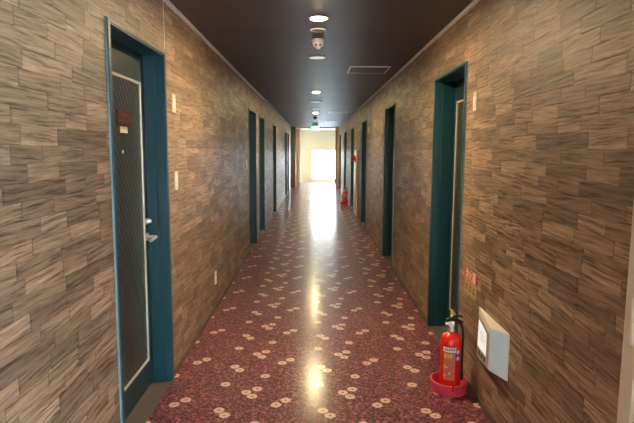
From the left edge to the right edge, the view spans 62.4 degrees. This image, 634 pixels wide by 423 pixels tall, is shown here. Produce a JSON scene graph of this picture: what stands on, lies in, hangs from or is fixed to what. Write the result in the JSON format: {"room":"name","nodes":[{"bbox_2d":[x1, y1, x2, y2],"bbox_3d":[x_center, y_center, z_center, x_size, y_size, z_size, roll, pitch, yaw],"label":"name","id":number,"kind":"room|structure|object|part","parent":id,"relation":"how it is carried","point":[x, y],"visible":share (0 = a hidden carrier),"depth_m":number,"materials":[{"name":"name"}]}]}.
{"room":"hotel corridor","nodes":[
{"label":"hotel corridor","id":0,"kind":"room"},
{"bbox_2d":[0,0,290,422],"bbox_3d":[-1.046,-0.705,8.420,0.160,2.406,24.900,0,7,0],"label":"wall","id":1,"kind":"structure","parent":0,"point":[59,345],"depth_m":2.10,"materials":[{"name":"brown wood"}]},
{"bbox_2d":[104,16,173,422],"bbox_3d":[-1.010,0.119,2.852,0.173,2.067,0.905,0,7,0],"label":"door","id":2,"kind":"structure","parent":1,"relation":"in","point":[136,69],"depth_m":3.07,"materials":[{"name":"teal paint"}]},
{"bbox_2d":[120,126,127,132],"bbox_3d":[-1.038,-0.439,2.812,0.005,0.032,0.100,0,7,0],"label":"card","id":3,"kind":"object","parent":2,"relation":"attached to","point":[122,129],"visible":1,"depth_m":2.80,"materials":[{"name":"beige paper"}]},
{"bbox_2d":[117,109,131,126],"bbox_3d":[-1.037,-0.503,2.820,0.007,0.080,0.210,0,7,0],"label":"door sign","id":4,"kind":"object","parent":2,"relation":"attached to","point":[124,118],"visible":1,"depth_m":2.81,"materials":[{"name":"red plastic"}]},
{"bbox_3d":[-1.045,0.121,2.852,0.003,1.663,0.596,0,7,0],"label":"panel","id":5,"kind":"part","parent":2,"relation":"part of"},
{"bbox_3d":[-1.041,0.121,2.852,0.011,1.695,0.628,0,7,0],"label":"panel trim","id":6,"kind":"part","parent":2,"relation":"part of","materials":[{"name":"metal"}]},
{"bbox_3d":[-1.011,0.160,3.178,0.075,0.052,0.146,0,7,0],"label":"handle","id":7,"kind":"part","parent":2,"relation":"part of","materials":[{"name":"silver metal"}]},
{"bbox_2d":[171,94,175,112],"bbox_3d":[-0.929,-0.703,3.396,0.013,0.115,0.070,0,7,0],"label":"wall plate","id":8,"kind":"object","parent":1,"relation":"attached to","point":[172,95],"visible":1,"depth_m":3.38,"materials":[{"name":"beige plastic"}]},
{"bbox_2d":[174,171,177,189],"bbox_3d":[-0.932,-0.204,3.470,0.013,0.122,0.070,0,7,0],"label":"light switch","id":9,"kind":"object","parent":1,"relation":"attached to","point":[176,172],"visible":1,"depth_m":3.45,"materials":[{"name":"beige plastic"}]},
{"bbox_2d":[163,0,290,126],"bbox_3d":[-0.951,-1.887,8.281,0.016,0.024,24.900,0,7,0],"label":"trim","id":10,"kind":"structure","parent":1,"relation":"attached to","point":[167,2],"depth_m":4.45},
{"bbox_2d":[174,187,290,376],"bbox_3d":[-0.969,0.470,8.558,0.006,0.040,24.900,0,7,0],"label":"baseboard","id":11,"kind":"structure","parent":1,"relation":"attached to","point":[192,344],"depth_m":4.60,"materials":[{"name":"brown wood"}]},
{"bbox_2d":[248,108,256,253],"bbox_3d":[-1.037,-0.464,7.820,0.173,2.067,0.905,0,7,0],"label":"door","id":12,"kind":"structure","parent":1,"relation":"in","point":[251,114],"depth_m":8.21,"materials":[{"name":"teal paint"}]},
{"bbox_2d":[258,114,264,236],"bbox_3d":[-1.044,-0.622,9.171,0.173,2.067,0.905,0,7,0],"label":"door","id":13,"kind":"structure","parent":1,"relation":"in","point":[261,119],"depth_m":9.55,"materials":[{"name":"teal paint"}]},
{"bbox_3d":[-0.964,-0.621,9.171,0.013,2.064,0.898,0,7,0],"label":"casing","id":14,"kind":"part","parent":13,"relation":"part of","materials":[{"name":"teal paint"}]},
{"bbox_2d":[273,124,275,215],"bbox_3d":[-1.060,-0.968,12.110,0.173,2.067,0.905,0,7,0],"label":"door","id":15,"kind":"structure","parent":1,"relation":"in","point":[274,125],"depth_m":12.47,"materials":[{"name":"teal paint"}]},
{"bbox_2d":[285,132,286,196],"bbox_3d":[-1.087,-1.539,16.977,0.173,2.067,0.905,0,7,0],"label":"door","id":16,"kind":"structure","parent":1,"relation":"in","point":[285,132],"depth_m":17.36,"materials":[{"name":"teal paint"}]},
{"bbox_2d":[287,133,288,192],"bbox_3d":[-1.094,-1.702,18.367,0.173,2.067,0.905,0,7,0],"label":"door","id":17,"kind":"structure","parent":1,"relation":"in","point":[287,133],"depth_m":18.03,"materials":[{"name":"teal paint"}]},
{"bbox_3d":[-1.096,-1.696,18.368,0.170,2.055,0.852,0,7,0],"label":"frame","id":18,"kind":"part","parent":17,"relation":"part of","materials":[{"name":"teal paint"}]},
{"bbox_2d":[291,127,295,187],"bbox_3d":[-0.941,-2.167,20.885,0.185,2.406,0.240,0,7,0],"label":"trim","id":19,"kind":"structure","parent":1,"relation":"attached to","point":[293,129],"depth_m":20.77,"materials":[{"name":"wood"}]},
{"bbox_2d":[296,129,298,183],"bbox_3d":[-1.253,-2.399,22.845,0.945,2.406,0.150,0,7,0],"label":"wall","id":20,"kind":"structure","parent":0,"point":[297,130],"depth_m":22.77,"materials":[{"name":"beige paint"}]},
{"bbox_2d":[299,129,300,183],"bbox_3d":[-0.741,-2.396,22.843,0.080,2.406,0.220,0,7,0],"label":"trim","id":21,"kind":"structure","parent":20,"relation":"attached to","point":[299,129],"depth_m":22.73,"materials":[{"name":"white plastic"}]},
{"bbox_2d":[146,182,489,422],"bbox_3d":[0.235,0.323,10.470,6.040,0.100,28.720,0,7,0],"label":"floor","id":22,"kind":"structure","parent":0,"point":[315,325],"depth_m":4.08,"materials":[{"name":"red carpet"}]},
{"bbox_2d":[335,128,336,186],"bbox_3d":[0.759,-2.168,20.980,0.055,2.406,0.070,0,7,0],"label":"trim","id":23,"kind":"structure","parent":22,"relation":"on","point":[335,128],"depth_m":20.93,"materials":[{"name":"brown wood"}]},
{"bbox_2d":[351,150,357,215],"bbox_3d":[0.848,-0.685,12.228,0.137,1.500,0.680,0,7,0],"label":"cabinet","id":24,"kind":"object","parent":22,"relation":"on","point":[354,158],"visible":1,"depth_m":11.99,"materials":[{"name":"white metal"}]},
{"bbox_3d":[0.883,-0.546,12.245,0.006,0.980,0.640,0,7,0],"label":"cabinet door","id":25,"kind":"part","parent":24,"relation":"part of","materials":[{"name":"white metal"}]},
{"bbox_2d":[430,371,468,397],"bbox_3d":[0.827,1.082,3.278,0.233,0.076,0.233,0,7,0],"label":"stand","id":26,"kind":"object","parent":22,"relation":"on","point":[442,390],"visible":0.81,"depth_m":3.19,"materials":[{"name":"red plastic"}]},
{"bbox_2d":[439,310,463,391],"bbox_3d":[0.836,0.860,3.248,0.141,0.512,0.128,3,7,25],"label":"fire extinguisher","id":27,"kind":"object","parent":26,"relation":"on","point":[451,350],"visible":0.92,"depth_m":3.21,"materials":[{"name":"red metal"}]},
{"bbox_3d":[0.848,0.654,3.227,0.100,0.036,0.012,1,7,4],"label":"lever","id":28,"kind":"part","parent":27,"relation":"part of","materials":[{"name":"black plastic"}]},
{"bbox_3d":[0.847,0.676,3.229,0.115,0.027,0.012,1,7,4],"label":"carry handle","id":29,"kind":"part","parent":27,"relation":"part of","materials":[{"name":"black plastic"}]},
{"bbox_3d":[0.759,-0.227,14.426,0.233,0.076,0.233,0,7,0],"label":"stand","id":30,"kind":"object","parent":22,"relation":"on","visible":0},
{"bbox_2d":[342,186,347,203],"bbox_3d":[0.767,-0.449,14.397,0.141,0.512,0.128,3,7,25],"label":"fire extinguisher","id":31,"kind":"object","parent":30,"relation":"on","point":[344,193],"visible":0.99,"depth_m":14.36,"materials":[{"name":"red metal"}]},
{"bbox_2d":[301,130,334,180],"bbox_3d":[0.165,-2.588,24.527,5.800,2.406,0.120,0,7,0],"label":"wall","id":32,"kind":"structure","parent":0,"point":[321,139],"depth_m":24.41,"materials":[{"name":"beige paint"}]},
{"bbox_2d":[301,180,334,181],"bbox_3d":[0.159,-1.421,24.597,5.800,0.070,0.012,0,7,0],"label":"baseboard","id":33,"kind":"structure","parent":32,"relation":"attached to","point":[301,180],"depth_m":24.59,"materials":[{"name":"beige paint"}]},
{"bbox_2d":[312,150,334,178],"bbox_3d":[0.328,-2.202,24.573,1.130,1.370,0.060,0,7,0],"label":"window","id":34,"kind":"structure","parent":32,"relation":"in","point":[312,150],"depth_m":24.54,"materials":[{"name":"metal"}]},
{"bbox_2d":[169,0,473,129],"bbox_3d":[0.249,-2.165,10.178,6.040,0.100,28.720,0,7,0],"label":"ceiling","id":35,"kind":"structure","parent":0,"point":[268,42],"depth_m":4.46,"materials":[{"name":"black paint"}]},
{"bbox_2d":[311,124,318,130],"bbox_3d":[-0.070,-2.927,18.180,0.310,0.255,0.062,0,7,0],"label":"exit sign","id":36,"kind":"object","parent":35,"relation":"hanging from","point":[314,127],"visible":1,"depth_m":18.15,"materials":[{"name":"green plastic"}]},
{"bbox_2d":[309,55,325,58],"bbox_3d":[0.004,-1.523,5.178,0.176,0.012,0.176,0,7,0],"label":"recessed light","id":37,"kind":"object","parent":35,"relation":"in","point":[314,56],"visible":1,"depth_m":5.14,"materials":[{"name":"white plastic"}]},
{"bbox_2d":[311,38,324,48],"bbox_3d":[0.009,-1.395,4.367,0.112,0.078,0.112,0,7,0],"label":"smoke detector","id":38,"kind":"object","parent":35,"relation":"attached to","point":[317,43],"visible":1,"depth_m":4.33,"materials":[{"name":"white plastic"}]},
{"bbox_2d":[310,28,325,31],"bbox_3d":[0.008,-1.387,4.006,0.120,0.010,0.120,0,7,0],"label":"ceiling vent","id":39,"kind":"object","parent":35,"relation":"in","point":[312,29],"visible":1,"depth_m":3.99,"materials":[{"name":"grey plastic"}]},
{"bbox_2d":[311,29,324,31],"bbox_3d":[0.008,-1.384,4.006,0.103,0.004,0.103,4,8,31],"label":"grille","id":40,"kind":"object","parent":39,"relation":"attached to","point":[312,30],"depth_m":3.99,"materials":[{"name":"grey plastic"}]},
{"bbox_2d":[309,15,328,20],"bbox_3d":[0.012,-1.344,3.648,0.140,0.012,0.140,0,7,0],"label":"recessed light","id":41,"kind":"object","parent":35,"relation":"in","point":[316,17],"visible":1,"depth_m":3.62,"materials":[{"name":"white plastic"}]},
{"bbox_2d":[329,111,347,112],"bbox_3d":[0.516,-2.393,12.610,0.450,0.012,0.510,0,7,0],"label":"ceiling hatch","id":42,"kind":"object","parent":35,"relation":"attached to","point":[329,111],"visible":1,"depth_m":12.48,"materials":[{"name":"metal"}]},
{"bbox_2d":[347,66,390,73],"bbox_3d":[0.582,-1.613,5.971,0.450,0.012,0.510,0,7,0],"label":"ceiling hatch","id":43,"kind":"object","parent":35,"relation":"attached to","point":[352,69],"visible":1,"depth_m":5.94,"materials":[{"name":"metal"}]},
{"bbox_3d":[0.582,-1.618,5.970,0.418,0.003,0.478,0,7,0],"label":"hatch panel","id":44,"kind":"part","parent":43,"relation":"part of","materials":[{"name":"black metal"}]},
{"bbox_2d":[339,0,633,422],"bbox_3d":[1.020,-0.694,8.432,0.160,2.406,24.900,0,7,0],"label":"wall","id":45,"kind":"structure","parent":0,"point":[548,190],"depth_m":2.35,"materials":[{"name":"brown wood"}]},
{"bbox_2d":[296,127,336,127],"bbox_3d":[-0.024,-3.349,20.822,1.636,0.032,0.060,0,7,0],"label":"trim","id":46,"kind":"structure","parent":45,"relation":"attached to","point":[296,127],"depth_m":20.79,"materials":[{"name":"brown wood"}]},
{"bbox_2d":[336,127,338,187],"bbox_3d":[0.910,-2.159,20.906,0.245,2.406,0.220,0,7,0],"label":"trim","id":47,"kind":"structure","parent":45,"relation":"attached to","point":[337,173],"depth_m":20.81,"materials":[{"name":"beige paint"}]},
{"bbox_2d":[339,135,340,189],"bbox_3d":[0.963,-1.848,19.710,0.196,2.067,0.905,0,7,0],"label":"door","id":48,"kind":"structure","parent":45,"relation":"in","point":[340,135],"depth_m":20.09,"materials":[{"name":"teal paint"}]},
{"bbox_2d":[344,131,346,190],"bbox_3d":[0.980,-1.479,16.572,0.196,2.067,0.905,0,7,0],"label":"door","id":49,"kind":"structure","parent":45,"relation":"in","point":[346,131],"depth_m":16.94,"materials":[{"name":"teal paint"}]},
{"bbox_3d":[0.970,-1.474,16.573,0.170,2.055,0.852,0,7,0],"label":"frame","id":50,"kind":"part","parent":49,"relation":"part of","materials":[{"name":"teal paint"}]},
{"bbox_2d":[350,127,353,208],"bbox_3d":[0.997,-1.112,13.444,0.196,2.067,0.905,0,7,0],"label":"door","id":51,"kind":"structure","parent":45,"relation":"in","point":[352,129],"depth_m":13.82,"materials":[{"name":"teal paint"}]},
{"bbox_2d":[361,119,366,227],"bbox_3d":[1.014,-0.747,10.335,0.196,2.067,0.905,0,7,0],"label":"door","id":52,"kind":"structure","parent":45,"relation":"in","point":[364,123],"depth_m":10.71,"materials":[{"name":"teal paint"}]},
{"bbox_3d":[0.922,-0.746,10.335,0.013,2.064,0.898,0,7,0],"label":"casing","id":53,"kind":"part","parent":52,"relation":"part of","materials":[{"name":"teal paint"}]},
{"bbox_2d":[382,103,395,269],"bbox_3d":[1.032,-0.344,6.899,0.196,2.067,0.905,0,7,0],"label":"door","id":54,"kind":"structure","parent":45,"relation":"in","point":[390,112],"depth_m":7.28,"materials":[{"name":"teal paint"}]},
{"bbox_2d":[339,0,479,126],"bbox_3d":[0.939,-1.877,8.293,0.016,0.024,24.900,0,7,0],"label":"trim","id":55,"kind":"structure","parent":45,"relation":"attached to","point":[471,5],"depth_m":4.39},
{"bbox_2d":[338,187,495,422],"bbox_3d":[0.930,0.480,8.569,0.006,0.040,24.900,0,7,0],"label":"baseboard","id":56,"kind":"structure","parent":45,"relation":"attached to","point":[475,395],"depth_m":4.56,"materials":[{"name":"brown wood"}]},
{"bbox_2d":[427,60,467,342],"bbox_3d":[1.048,0.005,3.929,0.196,2.067,0.905,0,7,0],"label":"door","id":57,"kind":"structure","parent":45,"relation":"in","point":[450,89],"depth_m":4.28,"materials":[{"name":"teal paint"}]},
{"bbox_3d":[1.106,0.007,3.930,0.011,1.695,0.628,0,7,0],"label":"panel trim","id":58,"kind":"part","parent":57,"relation":"part of","materials":[{"name":"metal"}]},
{"bbox_3d":[1.110,0.007,3.930,0.003,1.663,0.596,0,7,0],"label":"panel","id":59,"kind":"part","parent":57,"relation":"part of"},
{"bbox_2d":[464,267,476,300],"bbox_3d":[0.963,0.449,3.285,0.004,0.160,0.250,0,7,0],"label":"sign","id":60,"kind":"object","parent":45,"relation":"attached to","point":[470,281],"visible":1,"depth_m":3.28,"materials":[{"name":"red"}]},
{"bbox_2d":[473,91,477,110],"bbox_3d":[0.965,-0.671,3.194,0.013,0.115,0.070,0,7,0],"label":"wall plate","id":61,"kind":"object","parent":45,"relation":"attached to","point":[475,94],"visible":1,"depth_m":3.18,"materials":[{"name":"beige plastic"}]},
{"bbox_2d":[477,306,509,380],"bbox_3d":[0.931,0.742,2.891,0.070,0.313,0.504,0,7,0],"label":"wall box","id":62,"kind":"object","parent":45,"relation":"attached to","point":[493,342],"visible":1,"depth_m":2.71,"materials":[{"name":"white plastic"}]},
{"bbox_3d":[0.929,0.734,2.684,0.005,0.238,0.104,-4,8,-35],"label":"panel","id":63,"kind":"part","parent":62,"relation":"part of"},
{"bbox_2d":[617,204,633,422],"bbox_3d":[1.042,0.309,1.137,0.193,2.113,0.975,0,7,0],"label":"door","id":64,"kind":"structure","parent":45,"relation":"in","point":[625,414],"depth_m":1.61,"materials":[{"name":"beige paint"}]},
{"label":"outside","id":65,"kind":"structure","parent":0,"visible":0},
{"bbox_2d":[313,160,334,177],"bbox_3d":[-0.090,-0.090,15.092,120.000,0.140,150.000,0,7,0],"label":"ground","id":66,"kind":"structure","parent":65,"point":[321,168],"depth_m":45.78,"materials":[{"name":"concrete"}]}
]}

